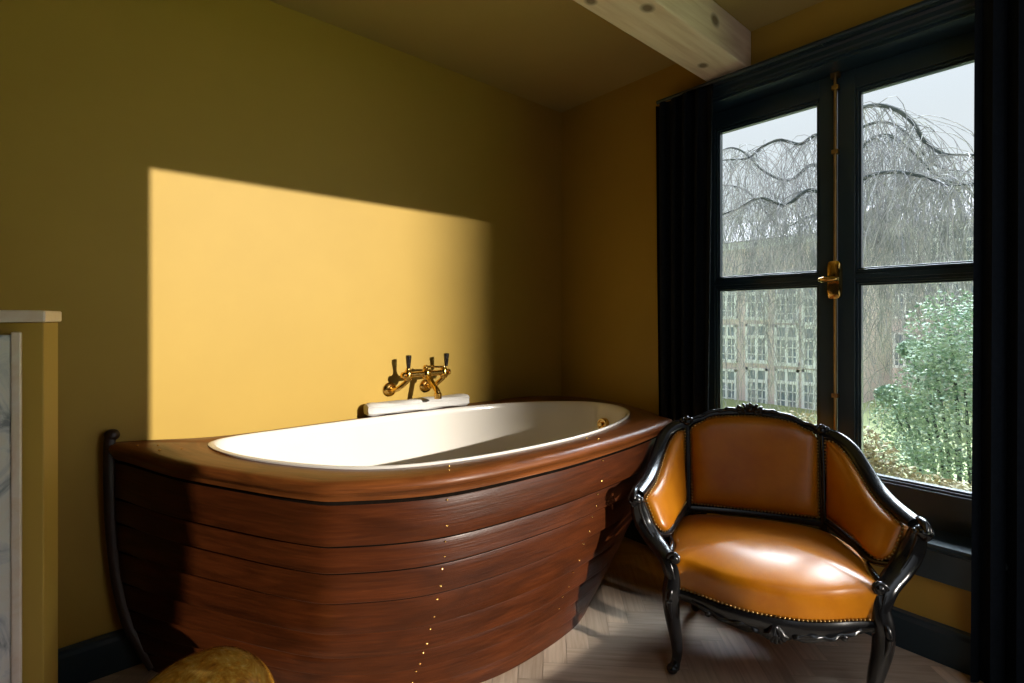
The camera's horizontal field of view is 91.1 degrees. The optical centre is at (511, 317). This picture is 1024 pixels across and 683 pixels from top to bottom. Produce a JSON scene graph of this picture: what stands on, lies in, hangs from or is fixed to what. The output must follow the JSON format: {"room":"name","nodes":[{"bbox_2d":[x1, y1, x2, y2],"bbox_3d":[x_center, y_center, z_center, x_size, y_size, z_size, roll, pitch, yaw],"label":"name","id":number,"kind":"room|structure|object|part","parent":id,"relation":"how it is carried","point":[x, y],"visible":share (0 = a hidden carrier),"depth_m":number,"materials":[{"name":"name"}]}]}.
{"room":"bathroom","nodes":[
{"label":"bathroom","id":0,"kind":"room"},
{"bbox_2d":[0,0,560,648],"bbox_3d":[-1.373,-0.070,2.011,4.400,2.840,0.120,0,0,-41],"label":"wall","id":1,"kind":"structure","parent":0,"point":[237,216],"depth_m":2.14,"materials":[{"name":"paint"}]},
{"bbox_2d":[58,628,141,682],"bbox_3d":[-1.290,1.227,1.991,4.300,0.146,0.018,0,0,-41],"label":"baseboard","id":2,"kind":"structure","parent":1,"relation":"attached to","point":[86,661],"depth_m":1.80,"materials":[{"name":"blue paint"}]},
{"bbox_2d":[383,353,450,398],"bbox_3d":[-0.452,0.295,2.572,0.339,0.219,0.225,0,0,-41],"label":"mixer tap","id":3,"kind":"object","parent":1,"relation":"attached to","point":[390,388],"visible":1,"depth_m":2.56,"materials":[{"name":"gold metal"}]},
{"bbox_3d":[-0.519,0.220,2.522,0.028,0.070,0.030,0,0,-41],"label":"lever","id":4,"kind":"part","parent":3,"relation":"part of","materials":[{"name":"black plastic"}]},
{"bbox_3d":[-0.403,0.344,2.554,0.037,0.120,0.134,0,0,-41],"label":"spout","id":5,"kind":"part","parent":3,"relation":"part of","materials":[{"name":"gold metal"}]},
{"bbox_3d":[-0.349,0.220,2.668,0.028,0.070,0.030,0,0,-41],"label":"lever","id":6,"kind":"part","parent":3,"relation":"part of","materials":[{"name":"black metal"}]},
{"bbox_2d":[89,537,982,682],"bbox_3d":[-0.449,1.350,1.012,4.400,0.100,2.700,0,0,-41],"label":"floor","id":7,"kind":"structure","parent":0,"point":[622,636],"depth_m":1.94,"materials":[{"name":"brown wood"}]},
{"bbox_2d":[0,310,61,682],"bbox_3d":[-1.552,0.641,0.895,1.113,1.318,0.189,0,0,-41],"label":"wall","id":8,"kind":"structure","parent":7,"relation":"on","point":[28,338],"depth_m":1.18,"materials":[{"name":"paint"}]},
{"bbox_3d":[-1.515,0.669,0.820,0.992,1.262,0.018,0,0,-41],"label":"marble panel","id":9,"kind":"part","parent":8,"relation":"part of","materials":[{"name":"white stone"}]},
{"bbox_2d":[147,645,274,682],"bbox_3d":[-0.805,1.089,1.275,0.393,0.420,0.410,0,0,-41],"label":"pouf","id":10,"kind":"object","parent":7,"relation":"on","point":[217,664],"visible":1,"depth_m":1.28,"materials":[{"name":"fabric"}]},
{"bbox_2d":[103,396,671,682],"bbox_3d":[-0.256,0.852,2.138,2.308,0.895,1.132,0,0,-41],"label":"bathtub","id":11,"kind":"object","parent":7,"relation":"on","point":[451,544],"visible":0.98,"depth_m":1.69,"materials":[{"name":"brown wood"}]},
{"bbox_3d":[-1.395,0.851,1.840,0.175,0.893,0.045,0,0,-16],"label":"stem post","id":12,"kind":"part","parent":11,"relation":"part of","materials":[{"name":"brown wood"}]},
{"bbox_2d":[363,394,469,416],"bbox_3d":[-0.479,0.445,2.596,0.562,0.065,0.094,0,0,-36],"label":"folded towel","id":13,"kind":"object","parent":11,"relation":"on","point":[421,403],"visible":0.97,"depth_m":2.54,"materials":[{"name":"white fabric"}]},
{"bbox_2d":[208,401,629,469],"bbox_3d":[-0.195,0.718,2.204,1.858,0.494,0.907,0,0,-41],"label":"basin","id":14,"kind":"object","parent":11,"relation":"in","point":[445,438],"depth_m":2.45,"materials":[{"name":"white ceramic"}]},
{"bbox_2d":[627,403,934,682],"bbox_3d":[0.940,0.841,1.983,0.967,0.916,0.727,0,0,7],"label":"armchair","id":15,"kind":"object","parent":7,"relation":"on","point":[780,582],"visible":1,"depth_m":1.90,"materials":[{"name":"brown leather"}]},
{"bbox_3d":[0.618,0.605,2.159,0.107,0.272,0.537,0,0,40],"label":"arm rail","id":16,"kind":"part","parent":15,"relation":"part of","materials":[{"name":"black paint"}]},
{"bbox_3d":[0.671,0.681,2.148,0.116,0.328,0.417,0,0,33],"label":"panel","id":17,"kind":"part","parent":15,"relation":"part of","materials":[{"name":"orange leather"}]},
{"bbox_3d":[0.671,0.678,2.136,0.092,0.331,0.408,0,0,32],"label":"nailhead trim","id":18,"kind":"part","parent":15,"relation":"part of","materials":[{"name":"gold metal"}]},
{"bbox_3d":[0.588,1.099,1.849,0.091,0.397,0.068,0,0,-27],"label":"leg","id":19,"kind":"part","parent":15,"relation":"part of","materials":[{"name":"black paint"}]},
{"bbox_3d":[0.681,0.849,2.104,0.060,0.044,0.398,0,0,38],"label":"rail","id":20,"kind":"part","parent":15,"relation":"part of","materials":[{"name":"black paint"}]},
{"bbox_3d":[0.797,0.699,2.293,0.061,0.495,0.113,0,0,19],"label":"post","id":21,"kind":"part","parent":15,"relation":"part of","materials":[{"name":"black paint"}]},
{"bbox_3d":[0.792,1.121,2.198,0.063,0.357,0.106,0,0,19],"label":"leg","id":22,"kind":"part","parent":15,"relation":"part of","materials":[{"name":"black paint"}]},
{"bbox_3d":[1.076,0.460,2.266,0.568,0.102,0.092,0,0,19],"label":"rail","id":23,"kind":"part","parent":15,"relation":"part of","materials":[{"name":"black paint"}]},
{"bbox_3d":[1.063,0.642,2.230,0.520,0.401,0.133,0,0,19],"label":"panel","id":24,"kind":"part","parent":15,"relation":"part of","materials":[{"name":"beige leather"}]},
{"bbox_3d":[1.060,0.640,2.220,0.519,0.403,0.112,0,0,19],"label":"nailhead trim","id":25,"kind":"part","parent":15,"relation":"part of","materials":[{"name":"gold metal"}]},
{"bbox_3d":[1.050,0.856,2.191,0.556,0.037,0.064,0,0,19],"label":"rail","id":26,"kind":"part","parent":15,"relation":"part of","materials":[{"name":"black paint"}]},
{"bbox_3d":[0.961,0.918,1.930,0.682,0.167,0.577,0,0,19],"label":"seat","id":27,"kind":"part","parent":15,"relation":"part of","materials":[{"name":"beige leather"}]},
{"bbox_3d":[0.961,0.984,1.930,0.695,0.006,0.588,0,0,19],"label":"nailhead trim","id":28,"kind":"part","parent":15,"relation":"part of","materials":[{"name":"gold metal"}]},
{"bbox_3d":[0.958,1.027,1.921,0.705,0.077,0.616,0,0,19],"label":"seat rail","id":29,"kind":"part","parent":15,"relation":"part of","materials":[{"name":"black paint"}]},
{"bbox_3d":[1.312,0.699,2.117,0.061,0.495,0.113,0,0,19],"label":"post","id":30,"kind":"part","parent":15,"relation":"part of","materials":[{"name":"black paint"}]},
{"bbox_3d":[1.290,0.849,1.897,0.060,0.044,0.398,0,0,0],"label":"rail","id":31,"kind":"part","parent":15,"relation":"part of","materials":[{"name":"black paint"}]},
{"bbox_3d":[1.317,0.678,1.916,0.092,0.331,0.408,0,0,5],"label":"nailhead trim","id":32,"kind":"part","parent":15,"relation":"part of","materials":[{"name":"gold metal"}]},
{"bbox_3d":[1.324,0.681,1.926,0.116,0.328,0.417,0,0,4],"label":"panel","id":33,"kind":"part","parent":15,"relation":"part of","materials":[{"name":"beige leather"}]},
{"bbox_3d":[1.373,0.605,1.902,0.107,0.272,0.537,0,0,-2],"label":"arm rail","id":34,"kind":"part","parent":15,"relation":"part of","materials":[{"name":"black paint"}]},
{"bbox_3d":[1.207,1.099,1.638,0.068,0.397,0.091,0,0,-25],"label":"leg","id":35,"kind":"part","parent":15,"relation":"part of","materials":[{"name":"black paint"}]},
{"bbox_2d":[269,0,823,112],"bbox_3d":[-0.373,-1.450,1.077,4.700,0.120,2.840,0,0,-41],"label":"ceiling","id":36,"kind":"structure","parent":0,"point":[561,56],"depth_m":2.48,"materials":[{"name":"paint"}]},
{"bbox_2d":[573,0,750,81],"bbox_3d":[-0.535,-1.296,1.111,4.297,0.186,0.206,0,0,-41],"label":"ceiling beam","id":37,"kind":"structure","parent":36,"relation":"attached to","point":[699,36],"depth_m":2.16,"materials":[{"name":"beige wood"}]},
{"bbox_2d":[561,0,970,632],"bbox_3d":[1.295,-0.070,2.512,0.300,2.840,2.800,0,0,-41],"label":"wall","id":38,"kind":"structure","parent":0,"point":[609,310],"depth_m":3.00,"materials":[{"name":"paint"}]},
{"bbox_2d":[624,519,970,674],"bbox_3d":[1.175,1.227,2.408,0.018,0.146,2.600,0,0,-41],"label":"baseboard","id":39,"kind":"structure","parent":38,"relation":"attached to","point":[941,643],"depth_m":1.91,"materials":[{"name":"blue paint"}]},
{"bbox_2d":[656,0,1007,591],"bbox_3d":[1.445,-0.102,2.265,0.395,2.187,1.570,0,0,-41],"label":"window","id":40,"kind":"structure","parent":38,"relation":"in","point":[833,79],"depth_m":2.24,"materials":[{"name":"blue paint"}]},
{"bbox_2d":[656,84,712,544],"bbox_3d":[0.893,0.059,2.623,0.082,2.442,0.335,0,0,-41],"label":"curtain","id":41,"kind":"object","parent":40,"relation":"hanging from","point":[684,122],"visible":0.65,"depth_m":2.60,"materials":[{"name":"black fabric"}]},
{"bbox_3d":[1.287,-0.129,2.532,0.066,1.954,0.620,0,0,-41],"label":"sash","id":42,"kind":"part","parent":40,"relation":"part of","materials":[{"name":"blue paint"}]},
{"bbox_3d":[1.306,-1.174,2.166,0.055,0.020,1.540,0,0,-41],"label":"curtain rail","id":43,"kind":"part","parent":40,"relation":"part of","materials":[{"name":"black wood"}]},
{"bbox_3d":[1.429,-0.172,2.253,0.096,0.170,0.088,0,0,-41],"label":"turn handle","id":44,"kind":"part","parent":40,"relation":"part of","materials":[{"name":"gold metal"}]},
{"bbox_3d":[1.467,-0.118,2.271,0.354,2.156,1.480,0,0,-41],"label":"frame","id":45,"kind":"part","parent":40,"relation":"part of","materials":[{"name":"blue paint"}]},
{"bbox_3d":[1.418,0.919,2.229,0.223,0.143,1.550,0,0,-41],"label":"sill","id":46,"kind":"part","parent":40,"relation":"part of","materials":[{"name":"blue paint"}]},
{"bbox_3d":[1.698,-0.129,2.055,0.066,1.954,0.622,0,0,-41],"label":"sash","id":47,"kind":"part","parent":40,"relation":"part of","materials":[{"name":"blue paint"}]},
{"bbox_2d":[970,0,1023,682],"bbox_3d":[1.706,0.059,1.678,0.081,2.442,0.255,0,0,-41],"label":"curtain","id":48,"kind":"object","parent":40,"relation":"hanging from","point":[997,531],"visible":1,"depth_m":1.71,"materials":[{"name":"black fabric"}]},
{"label":"outside","id":49,"kind":"structure","parent":0,"visible":0},
{"bbox_2d":[723,389,971,484],"bbox_3d":[15.883,3.350,20.072,44.680,0.300,85.000,0,0,-41],"label":"ground","id":50,"kind":"structure","parent":49,"point":[730,402],"depth_m":16.15,"materials":[{"name":"green plant"}]},
{"bbox_2d":[723,204,901,409],"bbox_3d":[10.622,-0.409,22.876,7.800,7.827,10.046,0,0,-41],"label":"brick house","id":51,"kind":"structure","parent":50,"relation":"on","point":[783,401],"depth_m":18.97,"materials":[{"name":"brick"}]},
{"bbox_3d":[8.527,2.740,19.924,0.023,1.350,0.720,0,0,-41],"label":"pane","id":52,"kind":"part","parent":51,"relation":"part of","materials":[{"name":"grey glass"}]},
{"bbox_3d":[8.527,0.993,19.924,0.023,1.350,0.720,0,0,-41],"label":"pane","id":53,"kind":"part","parent":51,"relation":"part of","materials":[{"name":"grey glass"}]},
{"bbox_3d":[8.527,-0.715,19.924,0.023,1.350,0.720,0,0,-41],"label":"pane","id":54,"kind":"part","parent":51,"relation":"part of","materials":[{"name":"grey glass"}]},
{"bbox_3d":[9.287,2.618,19.040,0.023,1.350,0.720,0,0,-41],"label":"pane","id":55,"kind":"part","parent":51,"relation":"part of","materials":[{"name":"grey glass"}]},
{"bbox_3d":[9.287,0.949,19.040,0.023,1.350,0.720,0,0,-41],"label":"pane","id":56,"kind":"part","parent":51,"relation":"part of","materials":[{"name":"grey glass"}]},
{"bbox_3d":[9.287,-0.683,19.040,0.023,1.350,0.720,0,0,-41],"label":"pane","id":57,"kind":"part","parent":51,"relation":"part of","materials":[{"name":"grey glass"}]},
{"bbox_3d":[7.898,-2.797,20.533,0.175,0.250,9.646,0,0,-41],"label":"cornice","id":58,"kind":"part","parent":51,"relation":"part of","materials":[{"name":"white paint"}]},
{"bbox_3d":[9.982,2.580,18.232,0.023,1.350,0.720,0,0,-41],"label":"pane","id":59,"kind":"part","parent":51,"relation":"part of","materials":[{"name":"grey glass"}]},
{"bbox_3d":[9.982,0.981,18.232,0.023,1.350,0.720,0,0,-41],"label":"pane","id":60,"kind":"part","parent":51,"relation":"part of","materials":[{"name":"grey glass"}]},
{"bbox_3d":[9.982,-0.581,18.232,0.023,1.350,0.720,0,0,-41],"label":"pane","id":61,"kind":"part","parent":51,"relation":"part of","materials":[{"name":"grey glass"}]},
{"bbox_3d":[10.580,2.551,17.537,0.023,1.350,0.720,0,0,-41],"label":"pane","id":62,"kind":"part","parent":51,"relation":"part of","materials":[{"name":"grey glass"}]},
{"bbox_3d":[10.580,1.014,17.537,0.023,1.350,0.720,0,0,-41],"label":"pane","id":63,"kind":"part","parent":51,"relation":"part of","materials":[{"name":"grey glass"}]},
{"bbox_3d":[10.580,-0.489,17.537,0.023,1.350,0.720,0,0,-41],"label":"pane","id":64,"kind":"part","parent":51,"relation":"part of","materials":[{"name":"grey glass"}]},
{"bbox_2d":[723,96,973,481],"bbox_3d":[5.855,-0.477,9.828,6.479,7.369,8.339,0,0,-44],"label":"weeping tree","id":65,"kind":"object","parent":50,"relation":"on","point":[893,215],"visible":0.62,"depth_m":8.81,"materials":[{"name":"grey plant"}]},
{"bbox_2d":[778,409,971,491],"bbox_3d":[3.428,2.097,4.767,0.515,2.223,2.064,0,0,-25],"label":"hedge","id":66,"kind":"object","parent":50,"relation":"on","point":[881,467],"visible":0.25,"depth_m":4.66,"materials":[{"name":"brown plant"}]},
{"bbox_2d":[867,289,972,487],"bbox_3d":[4.583,1.447,5.370,1.226,3.518,1.757,0,0,-17],"label":"evergreen shrub","id":67,"kind":"object","parent":50,"relation":"on","point":[914,350],"visible":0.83,"depth_m":5.34,"materials":[{"name":"green plant"}]},
{"bbox_2d":[878,191,973,393],"bbox_3d":[22.109,-1.404,23.322,7.800,9.209,10.037,0,0,-41],"label":"brick house","id":68,"kind":"structure","parent":50,"relation":"on","point":[970,240],"depth_m":22.41,"materials":[{"name":"brick"}]},
{"bbox_3d":[17.883,1.457,22.847,0.023,1.500,0.800,0,0,-41],"label":"pane","id":69,"kind":"part","parent":68,"relation":"part of","materials":[{"name":"grey glass"}]},
{"bbox_3d":[17.883,-0.820,22.847,0.023,1.500,0.800,0,0,-41],"label":"pane","id":70,"kind":"part","parent":68,"relation":"part of","materials":[{"name":"grey glass"}]},
{"bbox_3d":[18.639,-0.788,21.968,0.023,1.500,0.800,0,0,-41],"label":"pane","id":71,"kind":"part","parent":68,"relation":"part of","materials":[{"name":"grey glass"}]},
{"bbox_3d":[19.216,-0.764,21.297,0.023,1.500,0.800,0,0,-41],"label":"pane","id":72,"kind":"part","parent":68,"relation":"part of","materials":[{"name":"white glass"}]},
{"bbox_3d":[19.216,-3.098,21.297,0.023,1.500,0.800,0,0,-41],"label":"pane","id":73,"kind":"part","parent":68,"relation":"part of","materials":[{"name":"grey glass"}]}
]}

